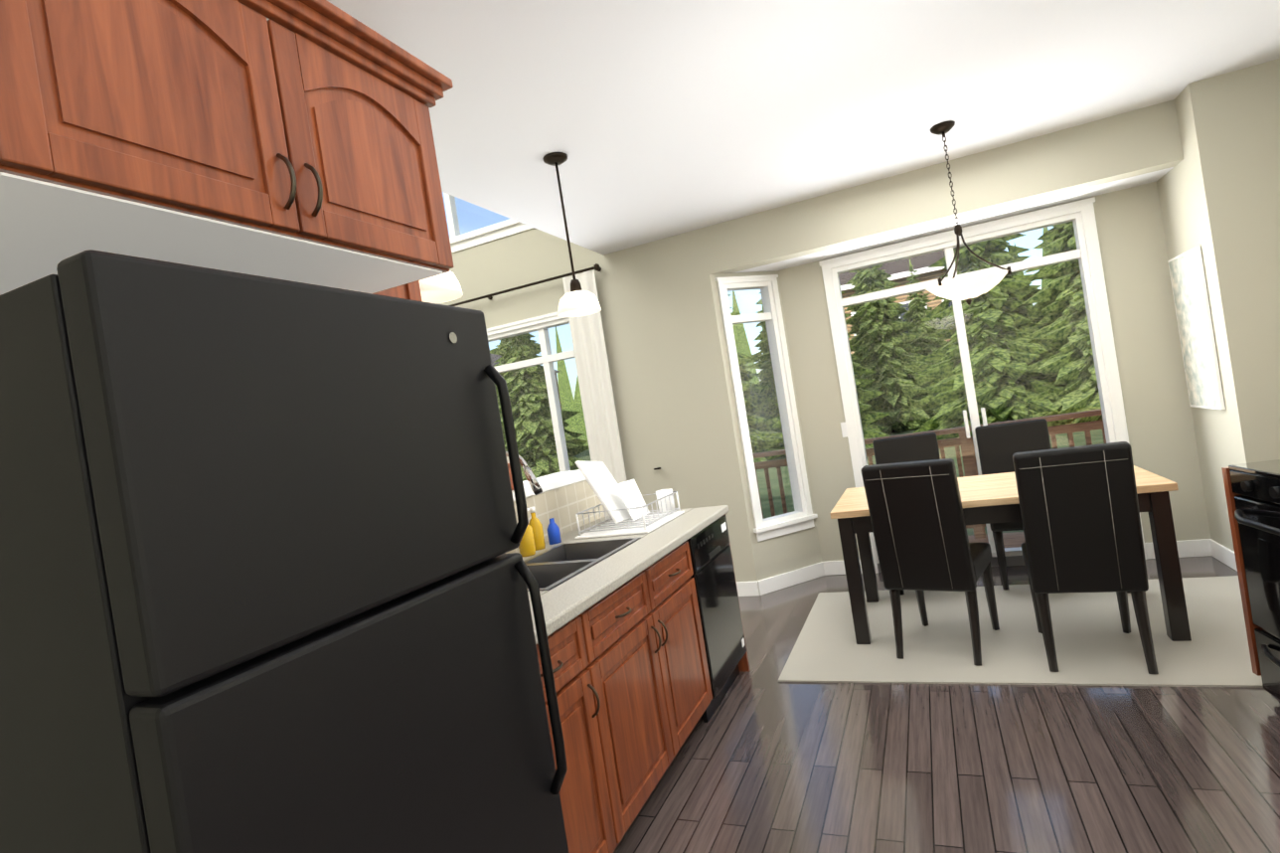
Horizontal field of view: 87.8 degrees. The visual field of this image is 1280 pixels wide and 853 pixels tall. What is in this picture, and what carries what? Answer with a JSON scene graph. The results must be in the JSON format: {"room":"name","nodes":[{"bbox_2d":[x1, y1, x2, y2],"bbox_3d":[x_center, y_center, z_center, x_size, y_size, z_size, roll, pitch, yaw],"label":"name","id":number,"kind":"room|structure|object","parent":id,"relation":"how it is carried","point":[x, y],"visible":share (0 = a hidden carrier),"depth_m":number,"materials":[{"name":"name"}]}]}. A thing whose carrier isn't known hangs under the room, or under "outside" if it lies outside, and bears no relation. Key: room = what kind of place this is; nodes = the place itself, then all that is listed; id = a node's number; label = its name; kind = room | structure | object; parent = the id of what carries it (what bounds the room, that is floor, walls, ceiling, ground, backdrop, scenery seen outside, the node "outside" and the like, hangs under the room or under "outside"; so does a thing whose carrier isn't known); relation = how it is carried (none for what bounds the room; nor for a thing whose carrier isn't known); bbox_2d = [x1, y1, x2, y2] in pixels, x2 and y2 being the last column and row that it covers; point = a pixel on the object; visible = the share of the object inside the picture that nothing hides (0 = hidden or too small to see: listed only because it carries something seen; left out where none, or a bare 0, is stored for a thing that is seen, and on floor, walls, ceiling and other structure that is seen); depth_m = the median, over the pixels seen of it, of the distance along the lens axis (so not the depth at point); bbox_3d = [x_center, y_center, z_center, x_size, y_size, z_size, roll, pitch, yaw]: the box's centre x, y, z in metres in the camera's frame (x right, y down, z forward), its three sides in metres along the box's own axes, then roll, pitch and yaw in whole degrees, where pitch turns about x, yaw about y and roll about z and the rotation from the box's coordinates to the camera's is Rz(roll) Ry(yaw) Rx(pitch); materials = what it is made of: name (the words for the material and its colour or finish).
{"room":"kitchen","nodes":[
{"label":"kitchen","id":0,"kind":"room"},
{"bbox_2d":[709,270,822,590],"bbox_3d":[0.955,-0.036,5.213,0.638,2.570,0.150,-9,0,-26],"label":"wall","id":1,"kind":"structure","parent":0,"point":[780,555],"depth_m":5.09,"materials":[{"name":"beige paint"}]},
{"bbox_2d":[715,274,817,541],"bbox_3d":[0.965,-0.162,5.174,0.588,2.015,0.145,-9,0,-26],"label":"nook window","id":2,"kind":"structure","parent":1,"relation":"in","point":[802,516],"depth_m":5.22,"materials":[{"name":"white"}]},
{"bbox_2d":[265,0,1279,254],"bbox_3d":[0.476,-1.553,1.636,4.360,0.150,6.170,-9,0,23],"label":"ceiling","id":3,"kind":"structure","parent":0,"point":[655,119],"depth_m":3.04,"materials":[{"name":"white paint"}]},
{"bbox_2d":[418,270,463,303],"bbox_3d":[-0.800,-0.863,2.344,0.218,0.824,0.218,-9,0,23],"label":"light","id":4,"kind":"object","parent":3,"relation":"hanging from","point":[442,287],"visible":0.15,"depth_m":2.32,"materials":[{"name":"white glass"}]},
{"bbox_2d":[542,152,601,317],"bbox_3d":[-0.363,-0.957,3.322,0.218,0.784,0.218,-9,0,23],"label":"light","id":5,"kind":"object","parent":3,"relation":"hanging from","point":[576,301],"visible":1,"depth_m":3.29,"materials":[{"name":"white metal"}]},
{"bbox_2d":[925,120,1011,305],"bbox_3d":[1.769,-1.178,3.711,0.432,1.008,0.424,-9,0,23],"label":"pendant chandelier","id":6,"kind":"object","parent":3,"relation":"hanging from","point":[968,287],"visible":1,"depth_m":3.64,"materials":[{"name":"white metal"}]},
{"bbox_2d":[443,99,1183,591],"bbox_3d":[0.051,-0.999,5.293,6.930,4.750,0.150,-9,0,23],"label":"wall","id":7,"kind":"structure","parent":0,"point":[666,362],"depth_m":5.06,"materials":[{"name":"beige paint"}]},
{"bbox_2d":[443,192,534,253],"bbox_3d":[-1.411,-2.073,5.783,2.150,0.980,0.145,-9,0,23],"label":"clerestory window","id":8,"kind":"structure","parent":7,"relation":"in","point":[478,237],"depth_m":5.79,"materials":[{"name":"white wood"}]},
{"bbox_2d":[450,263,601,306],"bbox_3d":[-1.352,-1.111,5.742,2.288,0.060,0.097,-9,0,23],"label":"curtain rod","id":9,"kind":"object","parent":7,"relation":"attached to","point":[596,266],"visible":0.58,"depth_m":5.52,"materials":[{"name":"brown metal"}]},
{"bbox_2d":[562,270,627,516],"bbox_3d":[-0.297,0.080,5.354,0.290,2.646,0.044,-9,0,23],"label":"curtain","id":10,"kind":"object","parent":9,"relation":"hanging from","point":[595,390],"visible":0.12,"depth_m":5.30,"materials":[{"name":"white fabric"}]},
{"bbox_2d":[486,311,590,480],"bbox_3d":[-1.115,-0.030,5.803,1.720,1.690,0.145,-9,0,23],"label":"living room window","id":11,"kind":"structure","parent":7,"relation":"in","point":[541,324],"depth_m":5.64,"materials":[{"name":"white"}]},
{"bbox_2d":[736,580,762,596],"bbox_3d":[-0.866,1.490,5.768,3.893,0.110,0.015,-9,0,23],"label":"baseboard","id":12,"kind":"structure","parent":7,"relation":"attached to","point":[744,588],"depth_m":5.03,"materials":[{"name":"white wood"}]},
{"bbox_2d":[760,561,826,594],"bbox_3d":[1.175,1.175,5.136,0.433,0.110,0.450,-9,0,23],"label":"baseboard","id":13,"kind":"structure","parent":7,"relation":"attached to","point":[779,581],"depth_m":5.14,"materials":[{"name":"white wood"}]},
{"bbox_2d":[1207,538,1237,571],"bbox_3d":[3.569,0.806,3.986,0.018,0.110,0.715,-9,0,23],"label":"baseboard","id":14,"kind":"structure","parent":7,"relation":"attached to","point":[1217,551],"depth_m":4.13,"materials":[{"name":"white wood"}]},
{"bbox_2d":[615,555,1279,852],"bbox_3d":[-0.369,1.535,2.637,7.550,0.100,6.950,-9,0,23],"label":"floor","id":15,"kind":"structure","parent":0,"point":[765,760],"depth_m":2.42,"materials":[{"name":"brown wood"}]},
{"bbox_2d":[0,249,568,852],"bbox_3d":[-0.762,0.671,1.349,0.932,1.740,0.810,-9,0,23],"label":"fridge","id":16,"kind":"object","parent":15,"relation":"on","point":[264,577],"visible":1,"depth_m":0.96,"materials":[{"name":"black metal"}]},
{"bbox_2d":[522,504,749,852],"bbox_3d":[-0.206,0.994,2.781,0.778,0.916,2.128,-9,0,23],"label":"base cabinet","id":17,"kind":"object","parent":15,"relation":"on","point":[628,654],"depth_m":2.34,"materials":[{"name":"brown wood"}]},
{"bbox_2d":[504,451,542,553],"bbox_3d":[-0.516,0.339,2.812,0.285,0.480,0.108,-9,0,23],"label":"faucet","id":18,"kind":"object","parent":17,"relation":"on","point":[533,481],"visible":0.19,"depth_m":2.74,"materials":[{"name":"silver metal"}]},
{"bbox_2d":[518,506,539,556],"bbox_3d":[-0.518,0.474,2.989,0.072,0.212,0.072,-9,0,-22],"label":"soap bottle","id":19,"kind":"object","parent":17,"relation":"on","point":[532,541],"depth_m":2.97,"materials":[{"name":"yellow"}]},
{"bbox_2d":[533,506,550,549],"bbox_3d":[-0.489,0.475,3.107,0.067,0.200,0.067,-9,0,11],"label":"soap bottle","id":20,"kind":"object","parent":17,"relation":"on","point":[540,530],"depth_m":3.09,"materials":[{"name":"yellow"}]},
{"bbox_2d":[547,517,561,544],"bbox_3d":[-0.418,0.504,3.210,0.060,0.120,0.058,-9,0,23],"label":"soap bottle","id":21,"kind":"object","parent":17,"relation":"on","point":[554,530],"depth_m":3.19,"materials":[{"name":"blue plastic"}]},
{"bbox_2d":[574,460,684,539],"bbox_3d":[-0.083,0.321,3.393,0.424,0.376,0.520,-9,0,23],"label":"dish rack","id":22,"kind":"object","parent":17,"relation":"on","point":[625,505],"visible":1,"depth_m":3.34,"materials":[{"name":"white plastic"}]},
{"bbox_2d":[685,514,746,722],"bbox_3d":[0.100,0.967,3.459,0.707,0.868,0.596,-9,0,23],"label":"dishwasher","id":23,"kind":"object","parent":15,"relation":"on","point":[713,575],"visible":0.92,"depth_m":3.27,"materials":[{"name":"black plastic"}]},
{"bbox_2d":[872,432,940,595],"bbox_3d":[1.946,0.590,4.676,0.440,1.022,0.601,-9,0,19],"label":"chair","id":24,"kind":"object","parent":15,"relation":"on","point":[917,447],"visible":0.17,"depth_m":4.88,"materials":[{"name":"black leather"}]},
{"bbox_2d":[974,418,1051,590],"bbox_3d":[2.549,0.497,4.414,0.469,1.022,0.619,-9,0,23],"label":"chair","id":25,"kind":"object","parent":15,"relation":"on","point":[1000,445],"visible":0.48,"depth_m":4.60,"materials":[{"name":"black leather"}]},
{"bbox_2d":[778,575,1263,687],"bbox_3d":[2.106,1.088,3.632,2.430,0.008,1.520,-9,0,23],"label":"rug","id":26,"kind":"object","parent":15,"relation":"on","point":[1095,644],"visible":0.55,"depth_m":3.43,"materials":[{"name":"beige carpet"}]},
{"bbox_2d":[861,458,999,664],"bbox_3d":[1.556,0.657,3.519,0.440,1.022,0.601,-9,0,37],"label":"chair","id":27,"kind":"object","parent":26,"relation":"on","point":[918,524],"visible":1,"depth_m":3.31,"materials":[{"name":"black leather"}]},
{"bbox_2d":[829,465,1191,643],"bbox_3d":[2.010,0.714,3.809,1.580,0.755,0.900,-9,0,23],"label":"dining table","id":28,"kind":"object","parent":26,"relation":"on","point":[989,498],"visible":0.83,"depth_m":3.46,"materials":[{"name":"brown wood"}]},
{"bbox_2d":[1012,441,1158,673],"bbox_3d":[2.080,0.577,3.161,0.469,1.022,0.619,-9,0,23],"label":"chair","id":29,"kind":"object","parent":26,"relation":"on","point":[1080,517],"visible":1,"depth_m":2.93,"materials":[{"name":"black leather"}]},
{"bbox_2d":[1221,467,1261,675],"bbox_3d":[2.635,0.557,2.470,0.664,0.905,0.112,-9,0,23],"label":"base cabinet","id":30,"kind":"object","parent":15,"relation":"on","point":[1250,626],"depth_m":2.54,"materials":[{"name":"brown wood"}]},
{"bbox_2d":[1228,459,1279,700],"bbox_3d":[2.452,0.480,2.026,0.741,1.080,0.908,-9,0,16],"label":"stove","id":31,"kind":"object","parent":15,"relation":"on","point":[1256,485],"visible":1,"depth_m":2.42,"materials":[{"name":"black metal"}]},
{"bbox_2d":[731,166,1173,273],"bbox_3d":[1.982,-1.435,4.789,2.900,0.120,0.480,-9,0,23],"label":"ceiling","id":32,"kind":"structure","parent":0,"point":[1106,188],"depth_m":4.58,"materials":[{"name":"white paint"}]},
{"bbox_2d":[777,181,1211,561],"bbox_3d":[2.426,-0.265,4.864,2.480,2.570,0.150,-9,0,23],"label":"wall","id":33,"kind":"structure","parent":0,"point":[1145,329],"depth_m":4.41,"materials":[{"name":"beige paint"}]},
{"bbox_2d":[840,422,847,437],"bbox_3d":[1.600,0.023,5.146,0.075,0.115,0.010,-9,0,23],"label":"switch plate","id":34,"kind":"object","parent":33,"relation":"attached to","point":[844,429],"visible":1,"depth_m":5.15,"materials":[{"name":"white plastic"}]},
{"bbox_2d":[818,196,1146,573],"bbox_3d":[2.412,-0.196,4.831,1.804,2.440,0.130,-9,0,23],"label":"sliding glass door","id":35,"kind":"structure","parent":33,"relation":"in","point":[1085,252],"depth_m":4.78,"materials":[{"name":"glass"},{"name":"white vinyl"}]},
{"bbox_2d":[1144,538,1210,559],"bbox_3d":[3.534,0.810,4.381,0.328,0.110,0.018,-9,0,23],"label":"baseboard","id":36,"kind":"structure","parent":33,"relation":"attached to","point":[1205,548],"depth_m":4.35,"materials":[{"name":"white wood"}]},
{"bbox_2d":[1156,58,1279,551],"bbox_3d":[3.669,-0.646,3.931,0.620,2.950,0.850,-9,0,23],"label":"wall jog","id":37,"kind":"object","parent":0,"point":[1218,187],"visible":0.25,"depth_m":3.63,"materials":[{"name":"beige paint"}]},
{"bbox_2d":[1167,246,1225,410],"bbox_3d":[3.369,-0.580,4.035,0.022,0.950,0.480,-9,0,23],"label":"picture","id":38,"kind":"object","parent":37,"relation":"attached to","point":[1196,329],"visible":1,"depth_m":3.98,"materials":[{"name":"white"}]},
{"bbox_3d":[-1.306,0.217,1.835,0.250,2.800,4.620,-9,0,23],"label":"wall","id":39,"kind":"structure","parent":0,"visible":0},
{"bbox_2d":[0,0,453,295],"bbox_3d":[-1.004,-0.559,1.433,0.823,0.494,0.957,-9,0,23],"label":"upper cabinet","id":40,"kind":"object","parent":39,"relation":"attached to","point":[291,140],"visible":1,"depth_m":1.18,"materials":[{"name":"brown wood"}]},
{"bbox_2d":[373,280,422,301],"bbox_3d":[-0.908,-0.309,2.114,0.393,0.825,0.424,-9,0,23],"label":"upper cabinet","id":41,"kind":"object","parent":39,"relation":"attached to","point":[411,290],"depth_m":2.15,"materials":[{"name":"brown wood"}]},
{"bbox_2d":[507,463,513,489],"bbox_3d":[-0.967,0.292,2.587,0.312,0.129,1.285,-9,0,23],"label":"trim","id":42,"kind":"structure","parent":39,"relation":"attached to","point":[511,479],"depth_m":3.07,"materials":[{"name":"brown wood"}]},
{"bbox_2d":[511,469,585,500],"bbox_3d":[-0.785,0.353,2.987,0.290,0.050,2.155,-9,0,23],"label":"trim","id":43,"kind":"structure","parent":39,"relation":"on","point":[554,480],"depth_m":3.52,"materials":[{"name":"white wood"}]},
{"bbox_2d":[505,479,604,553],"bbox_3d":[-0.648,0.481,2.930,0.008,0.242,2.130,-9,0,23],"label":"tile backsplash","id":44,"kind":"structure","parent":39,"relation":"attached to","point":[562,506],"depth_m":3.52,"materials":[{"name":"beige tile"}]},
{"label":"outside","id":45,"kind":"structure","parent":0,"visible":0},
{"bbox_2d":[574,429,1104,535],"bbox_3d":[12.699,-0.253,27.640,120.000,0.050,120.000,-9,0,23],"label":"ground","id":46,"kind":"structure","parent":45,"point":[1063,440],"depth_m":14.61,"materials":[{"name":"brown wood"}]},
{"bbox_2d":[490,353,565,429],"bbox_3d":[-12.929,-1.143,50.092,11.000,9.400,10.520,-9,0,23],"label":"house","id":47,"kind":"structure","parent":46,"relation":"on","point":[493,356],"depth_m":52.26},
{"bbox_2d":[489,332,588,480],"bbox_3d":[-5.027,-2.427,28.543,4.899,10.689,4.852,-9,0,23],"label":"tree","id":48,"kind":"object","parent":46,"relation":"on","point":[531,402],"depth_m":27.60,"materials":[{"name":"green plant"}]},
{"bbox_2d":[728,294,783,462],"bbox_3d":[2.051,-2.924,22.145,4.868,9.791,4.540,-9,0,23],"label":"tree","id":49,"kind":"object","parent":46,"relation":"on","point":[759,425],"depth_m":21.36,"materials":[{"name":"green plant"}]},
{"bbox_2d":[749,292,784,445],"bbox_3d":[5.555,-3.590,26.249,4.289,9.597,4.231,-9,0,23],"label":"tree","id":50,"kind":"object","parent":46,"relation":"on","point":[765,391],"depth_m":25.66,"materials":[{"name":"green plant"}]},
{"bbox_2d":[765,291,890,457],"bbox_3d":[5.721,-3.381,21.864,4.036,8.997,4.124,-9,0,23],"label":"tree","id":51,"kind":"object","parent":46,"relation":"on","point":[857,367],"depth_m":20.90,"materials":[{"name":"green plant"}]},
{"bbox_2d":[845,264,938,434],"bbox_3d":[9.080,-4.072,25.622,4.669,9.727,4.582,-9,0,23],"label":"tree","id":52,"kind":"object","parent":46,"relation":"on","point":[895,424],"depth_m":24.78,"materials":[{"name":"green plant"}]},
{"bbox_2d":[838,250,952,353],"bbox_3d":[15.384,-5.708,37.803,7.800,9.800,10.520,-9,0,23],"label":"house","id":53,"kind":"structure","parent":46,"relation":"on","point":[899,274],"depth_m":33.04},
{"bbox_2d":[902,258,947,414],"bbox_3d":[12.326,-3.580,28.654,3.816,7.650,3.868,-9,0,23],"label":"tree","id":54,"kind":"object","parent":46,"relation":"on","point":[932,345],"depth_m":28.35,"materials":[{"name":"green plant"}]},
{"bbox_2d":[752,408,1106,547],"bbox_3d":[1.221,0.945,6.199,10.700,1.340,1.190,-9,0,23],"label":"deck","id":55,"kind":"object","parent":46,"relation":"on","point":[973,469],"depth_m":5.92,"materials":[{"name":"brown wood"}]},
{"bbox_2d":[915,233,1072,440],"bbox_3d":[9.525,-4.460,18.815,4.952,10.049,4.622,-9,0,23],"label":"tree","id":56,"kind":"object","parent":46,"relation":"on","point":[1001,359],"depth_m":17.98,"materials":[{"name":"green plant"}]},
{"bbox_2d":[1022,221,1103,426],"bbox_3d":[11.378,-4.433,17.016,4.919,9.638,4.654,-9,0,23],"label":"tree","id":57,"kind":"object","parent":46,"relation":"on","point":[1084,342],"depth_m":16.71,"materials":[{"name":"green plant"}]},
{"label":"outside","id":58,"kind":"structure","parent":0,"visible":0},
{"bbox_2d":[555,226,1053,449],"bbox_3d":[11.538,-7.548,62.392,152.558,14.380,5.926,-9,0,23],"label":"tree","id":59,"kind":"object","parent":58,"point":[565,383],"depth_m":68.75,"materials":[{"name":"green plant"}]}
]}

